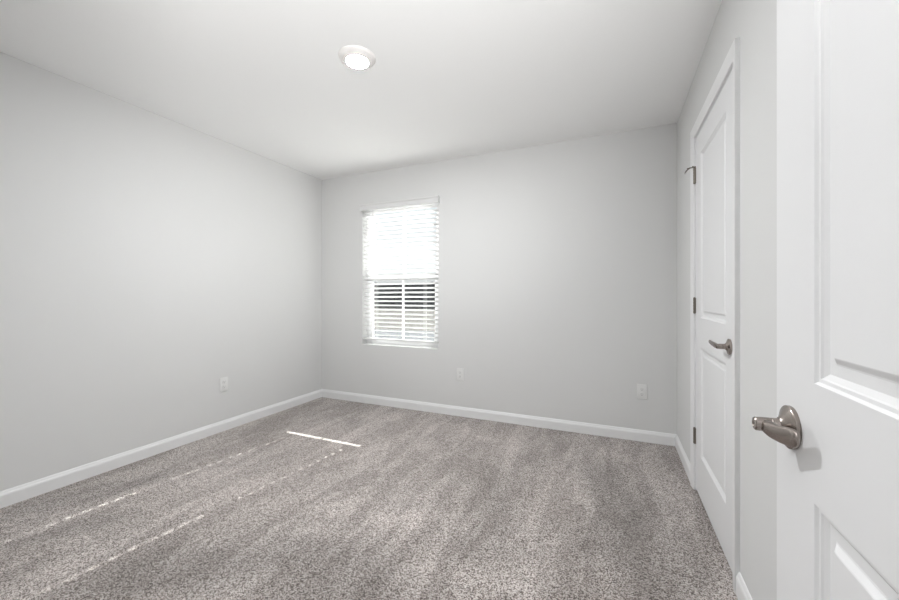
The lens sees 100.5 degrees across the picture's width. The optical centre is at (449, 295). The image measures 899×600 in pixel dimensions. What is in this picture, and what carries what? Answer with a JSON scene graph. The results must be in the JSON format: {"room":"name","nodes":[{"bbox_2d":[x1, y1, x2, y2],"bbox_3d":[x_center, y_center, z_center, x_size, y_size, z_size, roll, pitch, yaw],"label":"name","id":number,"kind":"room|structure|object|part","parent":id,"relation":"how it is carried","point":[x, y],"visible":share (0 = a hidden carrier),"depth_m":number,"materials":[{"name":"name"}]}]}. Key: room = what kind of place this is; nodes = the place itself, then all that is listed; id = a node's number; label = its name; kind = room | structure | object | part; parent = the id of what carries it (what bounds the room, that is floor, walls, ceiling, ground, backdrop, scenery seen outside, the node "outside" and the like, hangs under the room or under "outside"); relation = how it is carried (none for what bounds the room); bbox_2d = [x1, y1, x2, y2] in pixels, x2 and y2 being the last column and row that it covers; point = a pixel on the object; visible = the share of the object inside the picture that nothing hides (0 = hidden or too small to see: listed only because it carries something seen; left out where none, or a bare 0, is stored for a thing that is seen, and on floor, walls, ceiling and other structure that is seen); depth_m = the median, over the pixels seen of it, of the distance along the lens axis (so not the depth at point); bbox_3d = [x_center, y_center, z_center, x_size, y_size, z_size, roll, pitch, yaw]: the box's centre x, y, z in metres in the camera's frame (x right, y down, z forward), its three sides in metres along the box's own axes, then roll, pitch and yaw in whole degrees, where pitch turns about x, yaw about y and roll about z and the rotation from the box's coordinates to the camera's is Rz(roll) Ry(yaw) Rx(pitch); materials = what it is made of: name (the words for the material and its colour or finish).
{"room":"empty bedroom","nodes":[
{"label":"empty bedroom","id":0,"kind":"room"},
{"bbox_2d":[0,52,321,490],"bbox_3d":[-2.174,-0.087,2.699,0.140,2.440,3.357,0,0,24],"label":"wall","id":1,"kind":"structure","parent":0,"point":[148,260],"depth_m":2.55,"materials":[{"name":"paint"}]},
{"bbox_2d":[0,389,321,508],"bbox_3d":[-2.080,1.089,2.723,0.014,0.088,3.237,0,0,24],"label":"baseboard","id":2,"kind":"structure","parent":1,"relation":"attached to","point":[10,496],"depth_m":2.54,"materials":[{"name":"white paint"}]},
{"bbox_2d":[220,377,227,391],"bbox_3d":[-1.897,0.743,3.147,0.009,0.117,0.072,0,0,24],"label":"wall outlet","id":3,"kind":"object","parent":1,"relation":"attached to","point":[223,381],"visible":1,"depth_m":3.14,"materials":[{"name":"white plastic"}]},
{"bbox_2d":[0,0,721,179],"bbox_3d":[-0.223,-1.367,1.117,4.984,0.120,4.967,0,0,24],"label":"ceiling","id":4,"kind":"structure","parent":0,"point":[448,79],"depth_m":2.12,"materials":[{"name":"white paint"}]},
{"bbox_2d":[338,45,375,69],"bbox_3d":[-0.505,-1.292,2.047,0.200,0.030,0.200,0,0,24],"label":"recessed light","id":5,"kind":"object","parent":4,"relation":"in","point":[352,56],"visible":1,"depth_m":2.01,"materials":[{"name":"white plastic"}]},
{"bbox_2d":[346,55,367,67],"bbox_3d":[-0.505,-1.282,2.047,0.117,0.010,0.117,0,0,24],"label":"diffuser","id":6,"kind":"object","parent":5,"relation":"attached to","point":[353,61],"depth_m":2.04,"materials":[{"name":"white glass"}]},
{"bbox_2d":[0,397,737,599],"bbox_3d":[-0.223,1.193,1.117,4.984,0.120,4.967,0,0,24],"label":"floor","id":7,"kind":"structure","parent":0,"point":[322,498],"depth_m":1.91,"materials":[{"name":"carpet"}]},
{"bbox_2d":[322,123,676,433],"bbox_3d":[0.746,-0.087,3.328,4.984,2.440,0.140,0,0,24],"label":"wall","id":8,"kind":"structure","parent":0,"point":[557,261],"depth_m":3.24,"materials":[{"name":"paint"}]},
{"bbox_2d":[364,343,437,348],"bbox_3d":[-0.501,0.514,3.845,0.897,0.004,0.084,0,0,24],"label":"trim","id":9,"kind":"structure","parent":8,"relation":"attached to","point":[365,343],"depth_m":3.80,"materials":[{"name":"white paint"}]},
{"bbox_2d":[367,203,437,347],"bbox_3d":[-0.475,-0.223,3.906,0.897,1.478,0.062,0,0,24],"label":"window","id":10,"kind":"structure","parent":8,"relation":"in","point":[404,246],"depth_m":3.94,"materials":[{"name":"white plastic"}]},
{"bbox_2d":[359,195,439,343],"bbox_3d":[-0.513,-0.251,3.811,0.919,1.428,0.094,0,0,24],"label":"blind","id":11,"kind":"object","parent":10,"relation":"attached to","point":[430,199],"visible":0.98,"depth_m":3.81,"materials":[{"name":"white plastic"}]},
{"bbox_3d":[-0.771,-0.237,3.945,0.002,1.380,0.002,0,0,1],"label":"lift cord","id":12,"kind":"part","parent":11,"relation":"part of","materials":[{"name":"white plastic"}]},
{"bbox_3d":[-0.508,0.454,3.830,0.877,0.018,0.050,0,0,24],"label":"rail","id":13,"kind":"part","parent":11,"relation":"part of","materials":[{"name":"white plastic"}]},
{"bbox_3d":[-0.241,-0.237,3.712,0.002,1.380,0.055,0,0,24],"label":"ladder cord","id":14,"kind":"part","parent":11,"relation":"part of","materials":[{"name":"white fabric"}]},
{"bbox_3d":[-0.481,0.141,3.891,0.817,0.706,0.022,0,0,24],"label":"sash","id":15,"kind":"part","parent":10,"relation":"part of","materials":[{"name":"white plastic"}]},
{"bbox_3d":[-0.471,-0.547,3.915,0.817,0.760,0.022,0,0,24],"label":"sash","id":16,"kind":"part","parent":10,"relation":"part of","materials":[{"name":"white plastic"}]},
{"bbox_2d":[457,368,463,380],"bbox_3d":[0.100,0.740,3.530,0.072,0.117,0.009,0,0,24],"label":"wall outlet","id":17,"kind":"object","parent":8,"relation":"attached to","point":[460,371],"visible":1,"depth_m":3.52,"materials":[{"name":"white plastic"}]},
{"bbox_2d":[322,389,676,445],"bbox_3d":[0.138,1.089,3.510,3.444,0.088,0.014,0,0,24],"label":"baseboard","id":18,"kind":"structure","parent":8,"relation":"attached to","point":[542,422],"depth_m":3.31,"materials":[{"name":"white paint"}]},
{"bbox_2d":[637,384,646,399],"bbox_3d":[1.500,0.747,2.916,0.072,0.117,0.009,0,0,24],"label":"wall outlet","id":19,"kind":"object","parent":8,"relation":"attached to","point":[641,388],"visible":1,"depth_m":2.91,"materials":[{"name":"white plastic"}]},
{"bbox_2d":[677,0,776,599],"bbox_3d":[1.123,-0.087,1.318,0.120,2.440,3.237,0,0,24],"label":"wall","id":20,"kind":"structure","parent":0,"point":[754,22],"depth_m":1.29,"materials":[{"name":"paint"}]},
{"bbox_2d":[683,71,731,570],"bbox_3d":[1.285,0.101,1.864,0.092,2.032,0.833,0,0,24],"label":"door","id":21,"kind":"structure","parent":20,"relation":"in","point":[712,172],"depth_m":1.78,"materials":[{"name":"white paint"}]},
{"bbox_3d":[1.130,0.205,1.600,0.019,0.025,0.103,0,0,24],"label":"lever","id":22,"kind":"part","parent":21,"relation":"part of","materials":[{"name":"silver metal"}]},
{"bbox_2d":[675,435,752,599],"bbox_3d":[1.062,1.089,1.345,0.014,0.088,3.237,0,0,24],"label":"baseboard","id":23,"kind":"structure","parent":20,"relation":"attached to","point":[742,592],"depth_m":1.41,"materials":[{"name":"white paint"}]},
{"bbox_2d":[690,37,739,593],"bbox_3d":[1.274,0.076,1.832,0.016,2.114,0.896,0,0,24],"label":"trim","id":24,"kind":"structure","parent":20,"relation":"attached to","point":[732,60],"depth_m":1.47,"materials":[{"name":"white paint"}]},
{"bbox_3d":[-0.542,-0.087,0.216,4.844,2.440,0.120,0,0,24],"label":"wall","id":25,"kind":"structure","parent":0,"visible":0},
{"bbox_2d":[752,0,898,599],"bbox_3d":[0.398,0.101,0.292,0.084,2.032,0.762,0,0,24],"label":"door","id":26,"kind":"structure","parent":25,"relation":"in","point":[835,429],"depth_m":0.47,"materials":[{"name":"white paint"}]},
{"bbox_3d":[0.492,0.204,0.560,0.020,0.030,0.082,0,0,18],"label":"lever","id":27,"kind":"part","parent":26,"relation":"part of","materials":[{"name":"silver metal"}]},
{"label":"outside","id":28,"kind":"structure","parent":0,"visible":0},
{"bbox_2d":[374,304,434,331],"bbox_3d":[1.324,0.858,34.143,115.000,1.250,56.400,0,0,24],"label":"ground","id":29,"kind":"structure","parent":28,"point":[378,307],"depth_m":19.47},
{"bbox_2d":[374,282,434,304],"bbox_3d":[-1.255,-0.147,26.839,48.142,1.760,0.150,0,0,24],"label":"wooden fence","id":30,"kind":"object","parent":29,"relation":"on","point":[409,285],"visible":0.03,"depth_m":27.57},
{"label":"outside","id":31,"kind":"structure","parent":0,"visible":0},
{"bbox_2d":[374,329,434,340],"bbox_3d":[3.000,1.433,12.443,22.500,0.120,6.800,0,0,24],"label":"driveway","id":32,"kind":"structure","parent":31,"point":[378,332],"depth_m":13.00,"materials":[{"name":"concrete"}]}
]}

